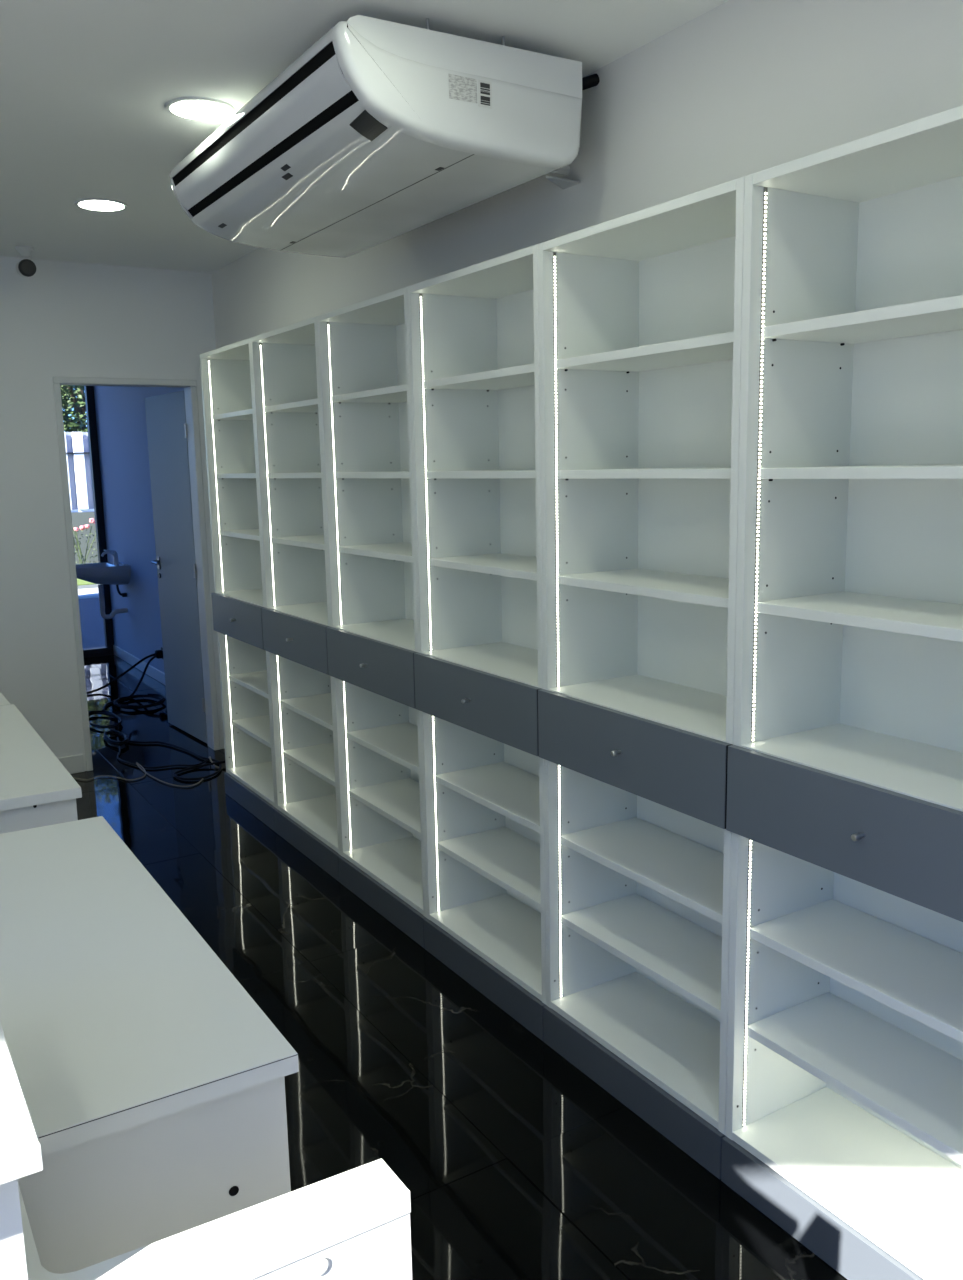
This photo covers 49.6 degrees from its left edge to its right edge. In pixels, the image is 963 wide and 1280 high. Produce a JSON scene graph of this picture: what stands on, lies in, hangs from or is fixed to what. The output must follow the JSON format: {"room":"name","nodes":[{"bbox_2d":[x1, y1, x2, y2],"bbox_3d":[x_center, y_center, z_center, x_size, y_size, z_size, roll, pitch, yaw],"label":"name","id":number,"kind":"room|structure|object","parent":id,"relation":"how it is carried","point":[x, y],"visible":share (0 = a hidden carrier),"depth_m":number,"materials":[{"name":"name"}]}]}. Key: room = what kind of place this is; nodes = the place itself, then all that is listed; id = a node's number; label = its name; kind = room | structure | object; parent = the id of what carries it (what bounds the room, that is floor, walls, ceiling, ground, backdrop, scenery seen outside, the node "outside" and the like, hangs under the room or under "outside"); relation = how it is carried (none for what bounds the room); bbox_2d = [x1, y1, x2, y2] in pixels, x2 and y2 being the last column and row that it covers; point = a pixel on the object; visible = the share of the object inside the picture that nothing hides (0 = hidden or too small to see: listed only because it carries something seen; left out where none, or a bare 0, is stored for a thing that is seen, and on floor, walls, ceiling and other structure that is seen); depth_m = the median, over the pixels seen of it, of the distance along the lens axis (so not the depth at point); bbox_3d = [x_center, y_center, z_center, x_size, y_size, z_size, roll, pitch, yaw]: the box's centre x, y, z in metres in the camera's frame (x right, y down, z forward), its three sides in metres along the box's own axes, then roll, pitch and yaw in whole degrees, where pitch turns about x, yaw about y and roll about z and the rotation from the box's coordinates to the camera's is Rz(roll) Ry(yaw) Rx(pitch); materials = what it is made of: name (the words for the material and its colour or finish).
{"room":"retail shop","nodes":[
{"label":"retail shop","id":0,"kind":"room"},
{"bbox_2d":[0,256,224,770],"bbox_3d":[-3.498,-0.460,4.824,5.180,2.703,0.120,-7,11,-31],"label":"wall","id":1,"kind":"structure","parent":0,"point":[65,319],"depth_m":5.50,"materials":[{"name":"white paint"}]},
{"bbox_2d":[58,754,84,773],"bbox_3d":[-3.912,0.891,4.693,4.057,0.100,0.014,-7,11,-31],"label":"baseboard","id":2,"kind":"structure","parent":1,"relation":"attached to","point":[74,764],"depth_m":5.71,"materials":[{"name":"paint"}]},
{"bbox_2d":[52,376,219,770],"bbox_3d":[-1.916,-0.368,5.831,0.753,2.123,0.132,-7,11,-31],"label":"trim","id":3,"kind":"structure","parent":1,"relation":"attached to","point":[190,386],"depth_m":5.83,"materials":[{"name":"paint"}]},
{"bbox_2d":[145,390,207,743],"bbox_3d":[-1.867,-0.437,6.340,0.093,2.063,0.692,-8,12,-35],"label":"door","id":4,"kind":"structure","parent":1,"relation":"in","point":[175,562],"depth_m":6.32,"materials":[{"name":"paint"}]},
{"bbox_2d":[94,386,183,672],"bbox_3d":[-2.344,-0.976,7.743,0.120,2.703,3.684,-7,11,-31],"label":"wall","id":5,"kind":"structure","parent":0,"point":[120,410],"depth_m":8.43,"materials":[{"name":"paint"}]},
{"bbox_2d":[83,386,113,657],"bbox_3d":[-4.454,-1.071,8.569,2.580,2.703,0.100,-7,11,-31],"label":"window","id":6,"kind":"structure","parent":5,"relation":"in","point":[108,649],"depth_m":9.21,"materials":[{"name":"metal"}]},
{"bbox_2d":[76,550,130,618],"bbox_3d":[-3.202,-0.458,8.716,0.436,0.588,0.470,-7,11,-31],"label":"washbasin","id":7,"kind":"object","parent":5,"relation":"attached to","point":[116,573],"visible":0.93,"depth_m":8.62,"materials":[{"name":"ceramic"}]},
{"bbox_2d":[76,562,130,584],"bbox_3d":[-3.204,-0.540,8.702,0.435,0.170,0.470,-7,11,-31],"label":"basin","id":8,"kind":"object","parent":7,"relation":"in","point":[110,573],"depth_m":8.57,"materials":[{"name":"ceramic"}]},
{"bbox_2d":[101,550,118,563],"bbox_3d":[-3.115,-0.696,8.734,0.142,0.129,0.044,-7,11,-31],"label":"tap","id":9,"kind":"object","parent":7,"relation":"on","point":[115,556],"depth_m":8.74,"materials":[{"name":"metal"}]},
{"bbox_2d":[113,645,164,684],"bbox_3d":[-2.358,0.323,7.901,0.014,0.090,3.624,-7,11,-31],"label":"baseboard","id":10,"kind":"structure","parent":5,"relation":"attached to","point":[129,658],"depth_m":8.64,"materials":[{"name":"paint"}]},
{"bbox_2d":[0,0,728,272],"bbox_3d":[-1.396,-1.290,1.002,4.946,0.120,8.296,-7,11,-31],"label":"ceiling","id":11,"kind":"structure","parent":0,"point":[86,86],"depth_m":2.85,"materials":[{"name":"paint"}]},
{"bbox_2d":[15,246,35,276],"bbox_3d":[-2.215,-1.827,5.057,0.084,0.140,0.146,-7,11,-31],"label":"security camera","id":12,"kind":"object","parent":11,"relation":"attached to","point":[25,267],"visible":1,"depth_m":5.01,"materials":[{"name":"paint"}]},
{"bbox_2d":[74,198,127,211],"bbox_3d":[-1.547,-1.770,4.244,0.206,0.006,0.206,-7,11,-31],"label":"recessed light","id":13,"kind":"object","parent":11,"relation":"in","point":[93,204],"visible":1,"depth_m":4.24,"materials":[{"name":"paint"}]},
{"bbox_2d":[79,200,123,210],"bbox_3d":[-1.547,-1.771,4.244,0.175,0.004,0.175,-7,11,-31],"label":"diffuser","id":14,"kind":"object","parent":13,"relation":"attached to","point":[93,205],"depth_m":4.24,"materials":[{"name":"white plastic"}]},
{"bbox_2d":[165,97,234,120],"bbox_3d":[-0.848,-1.599,3.143,0.206,0.006,0.206,-7,11,-31],"label":"recessed light","id":15,"kind":"object","parent":11,"relation":"in","point":[188,108],"visible":0.98,"depth_m":3.13,"materials":[{"name":"paint"}]},
{"bbox_2d":[170,101,229,118],"bbox_3d":[-0.848,-1.600,3.142,0.175,0.004,0.175,-7,11,-31],"label":"diffuser","id":16,"kind":"object","parent":15,"relation":"attached to","point":[181,109],"depth_m":3.14,"materials":[{"name":"white plastic"}]},
{"bbox_2d":[169,15,599,257],"bbox_3d":[-0.337,-1.467,3.193,0.848,0.304,1.408,-7,11,-31],"label":"air conditioner","id":17,"kind":"object","parent":11,"relation":"attached to","point":[380,131],"visible":1,"depth_m":2.72,"materials":[{"name":"white plastic"}]},
{"bbox_2d":[71,655,846,1279],"bbox_3d":[-2.323,1.231,3.078,5.200,0.102,12.100,-7,11,-31],"label":"floor","id":18,"kind":"structure","parent":0,"point":[514,1163],"depth_m":2.78,"materials":[{"name":"black tile"}]},
{"bbox_2d":[0,798,77,833],"bbox_3d":[-1.660,0.787,2.704,1.030,0.875,1.024,-7,11,-31],"label":"base cabinet","id":19,"kind":"object","parent":18,"relation":"on","point":[17,819],"visible":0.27,"depth_m":2.43,"materials":[{"name":"laminate"}]},
{"bbox_2d":[0,704,81,810],"bbox_3d":[-1.676,0.342,2.637,1.066,0.025,1.094,-7,11,-31],"label":"countertop","id":20,"kind":"structure","parent":19,"relation":"on","point":[31,774],"depth_m":2.60,"materials":[{"name":"laminate"}]},
{"bbox_2d":[88,710,121,728],"bbox_3d":[-2.542,0.521,6.915,0.605,0.032,0.269,6,12,38],"label":"coiled cable","id":21,"kind":"object","parent":18,"relation":"on","point":[103,712],"visible":0.81,"depth_m":6.94,"materials":[{"name":"black rubber"}]},
{"bbox_2d":[103,730,128,745],"bbox_3d":[-2.243,0.599,6.395,0.136,0.034,0.367,-7,11,-31],"label":"coiled cable","id":22,"kind":"object","parent":18,"relation":"on","point":[106,738],"visible":1,"depth_m":6.36,"materials":[{"name":"black rubber"}]},
{"bbox_2d":[87,650,162,709],"bbox_3d":[-2.661,0.297,7.544,0.871,0.278,0.732,-7,11,-31],"label":"power cable","id":23,"kind":"object","parent":18,"relation":"on","point":[158,654],"visible":0.83,"depth_m":7.87,"materials":[{"name":"black rubber"}]},
{"bbox_2d":[73,762,202,786],"bbox_3d":[-1.815,0.723,5.655,0.725,0.022,0.313,1,10,15],"label":"cable","id":24,"kind":"object","parent":18,"relation":"on","point":[137,763],"visible":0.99,"depth_m":5.59,"materials":[{"name":"black rubber"}]},
{"bbox_2d":[113,694,165,708],"bbox_3d":[-2.429,0.435,7.390,0.350,0.034,0.419,-7,11,-31],"label":"coiled cable","id":25,"kind":"object","parent":18,"relation":"on","point":[156,696],"visible":1,"depth_m":7.34,"materials":[{"name":"black rubber"}]},
{"bbox_2d":[18,1077,290,1273],"bbox_3d":[-0.959,0.960,1.589,1.024,0.875,1.060,-7,11,-31],"label":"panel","id":26,"kind":"object","parent":18,"relation":"on","point":[98,1200],"visible":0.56,"depth_m":1.27,"materials":[{"name":"laminate"}]},
{"bbox_2d":[0,816,298,1155],"bbox_3d":[-0.980,0.515,1.524,1.054,0.025,1.142,-7,11,-31],"label":"countertop","id":27,"kind":"structure","parent":26,"relation":"on","point":[117,1014],"depth_m":1.46,"materials":[{"name":"laminate"}]},
{"bbox_2d":[117,737,207,768],"bbox_3d":[-1.981,0.664,6.052,0.932,0.011,0.304,6,12,38],"label":"cable","id":28,"kind":"object","parent":18,"relation":"on","point":[118,758],"visible":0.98,"depth_m":5.81,"materials":[{"name":"black rubber"}]},
{"bbox_2d":[128,740,225,780],"bbox_3d":[-1.814,0.663,5.971,1.057,0.036,0.368,7,13,40],"label":"cable","id":29,"kind":"object","parent":18,"relation":"on","point":[130,741],"visible":0.9,"depth_m":5.79,"materials":[{"name":"black rubber"}]},
{"bbox_2d":[200,338,275,830],"bbox_3d":[-1.016,-0.259,4.924,0.370,2.169,0.699,-7,11,-31],"label":"shelving unit","id":30,"kind":"object","parent":18,"relation":"on","point":[238,599],"visible":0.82,"depth_m":5.10,"materials":[{"name":"white laminate"}]},
{"bbox_2d":[250,317,340,881],"bbox_3d":[-0.645,-0.168,4.338,0.370,2.169,0.699,-7,11,-31],"label":"shelving unit","id":31,"kind":"object","parent":18,"relation":"on","point":[285,364],"visible":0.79,"depth_m":4.52,"materials":[{"name":"white laminate"}]},
{"bbox_2d":[252,1213,411,1279],"bbox_3d":[-0.870,1.090,0.814,1.722,0.874,0.285,-7,11,-31],"label":"base cabinet","id":32,"kind":"object","parent":18,"relation":"on","point":[381,1252],"visible":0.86,"depth_m":1.05,"materials":[{"name":"laminate"}]},
{"bbox_2d":[18,1158,410,1279],"bbox_3d":[-0.884,0.646,0.739,1.732,0.025,0.293,-7,11,-31],"label":"countertop","id":33,"kind":"structure","parent":32,"relation":"on","point":[255,1241],"depth_m":1.01,"materials":[{"name":"laminate"}]},
{"bbox_2d":[0,1022,42,1279],"bbox_3d":[-1.090,0.548,0.710,1.414,0.185,0.487,-7,11,-31],"label":"raised bar","id":34,"kind":"object","parent":33,"relation":"on","point":[20,1147],"visible":1,"depth_m":0.89,"materials":[{"name":"laminate"}]},
{"bbox_2d":[316,287,426,947],"bbox_3d":[-0.274,-0.077,3.751,0.370,2.169,0.699,-7,11,-31],"label":"shelving unit","id":35,"kind":"object","parent":18,"relation":"on","point":[364,371],"visible":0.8,"depth_m":3.93,"materials":[{"name":"white laminate"}]},
{"bbox_2d":[407,244,546,1040],"bbox_3d":[0.097,0.014,3.164,0.370,2.169,0.699,-7,11,-31],"label":"shelving unit","id":36,"kind":"object","parent":18,"relation":"on","point":[473,331],"visible":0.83,"depth_m":3.33,"materials":[{"name":"white laminate"}]},
{"bbox_2d":[538,177,744,1178],"bbox_3d":[0.468,0.106,2.578,0.370,2.169,0.699,-7,11,-31],"label":"shelving unit","id":37,"kind":"object","parent":18,"relation":"on","point":[640,312],"visible":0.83,"depth_m":2.71,"materials":[{"name":"white laminate"}]},
{"bbox_2d":[721,105,962,1279],"bbox_3d":[0.839,0.197,1.991,0.370,2.169,0.699,-7,11,-31],"label":"shelving unit","id":38,"kind":"object","parent":18,"relation":"on","point":[844,807],"visible":1,"depth_m":2.15,"materials":[{"name":"white laminate"}]},
{"bbox_3d":[-2.258,0.646,3.652,1.030,0.863,1.015,-7,11,-31],"label":"cabinet","id":39,"kind":"object","parent":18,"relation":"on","visible":0},
{"bbox_2d":[0,692,10,705],"bbox_3d":[-2.274,0.207,3.583,1.064,0.025,1.080,-7,11,-31],"label":"countertop","id":40,"kind":"structure","parent":39,"relation":"on","point":[3,701],"depth_m":3.45,"materials":[{"name":"laminate"}]},
{"bbox_2d":[211,0,962,348],"bbox_3d":[0.807,-0.159,2.512,0.120,2.703,8.396,-7,11,-31],"label":"wall","id":41,"kind":"structure","parent":0,"point":[740,88],"depth_m":2.62,"materials":[{"name":"white paint"}]},
{"label":"outside","id":42,"kind":"structure","parent":0,"visible":0},
{"bbox_2d":[79,597,113,654],"bbox_3d":[-3.226,-0.291,12.324,10.600,0.105,4.650,-7,11,-31],"label":"courtyard","id":43,"kind":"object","parent":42,"point":[92,626],"depth_m":11.48,"materials":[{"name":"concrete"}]},
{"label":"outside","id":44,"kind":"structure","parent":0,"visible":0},
{"bbox_3d":[0.038,1.813,0.306,120.000,0.180,120.000,-7,11,-31],"label":"ground","id":45,"kind":"structure","parent":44,"visible":0},
{"bbox_2d":[60,385,87,431],"bbox_3d":[-7.951,-4.478,21.093,3.531,5.650,3.894,1,10,15],"label":"tree","id":46,"kind":"object","parent":45,"relation":"on","point":[71,399],"visible":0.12,"depth_m":20.62,"materials":[{"name":"green plant"}]},
{"bbox_2d":[71,512,98,564],"bbox_3d":[-6.958,-1.685,18.130,10.600,1.075,0.200,-7,11,-31],"label":"wall","id":47,"kind":"structure","parent":45,"relation":"on","point":[78,518],"depth_m":18.05,"materials":[{"name":"grey concrete"}]},
{"bbox_2d":[64,432,93,511],"bbox_3d":[-6.265,-2.958,18.281,6.000,1.355,0.100,-7,11,-31],"label":"fence","id":48,"kind":"object","parent":47,"relation":"on","point":[76,443],"visible":0.12,"depth_m":17.89,"materials":[{"name":"metal"}]},
{"bbox_2d":[77,579,94,585],"bbox_3d":[-6.127,-1.012,16.911,10.600,0.120,2.900,-7,11,-31],"label":"lawn","id":49,"kind":"structure","parent":45,"relation":"on","point":[79,581],"depth_m":15.62,"materials":[{"name":"green plant"}]},
{"bbox_2d":[73,518,97,563],"bbox_3d":[-6.654,-1.583,17.386,0.555,0.874,0.197,-7,11,-31],"label":"rose bush","id":50,"kind":"object","parent":49,"relation":"on","point":[91,520],"visible":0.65,"depth_m":17.37,"materials":[{"name":"pink plant"}]},
{"bbox_2d":[77,584,98,588],"bbox_3d":[-5.147,-0.766,15.361,10.600,0.110,0.800,-7,11,-31],"label":"gravel","id":51,"kind":"object","parent":45,"relation":"on","point":[92,585],"depth_m":15.17,"materials":[{"name":"white gravel"}]},
{"bbox_2d":[78,588,98,598],"bbox_3d":[-4.697,-0.670,14.647,10.600,0.140,0.900,-7,11,-31],"label":"kerb","id":52,"kind":"object","parent":45,"relation":"on","point":[90,592],"depth_m":14.04,"materials":[{"name":"concrete"}]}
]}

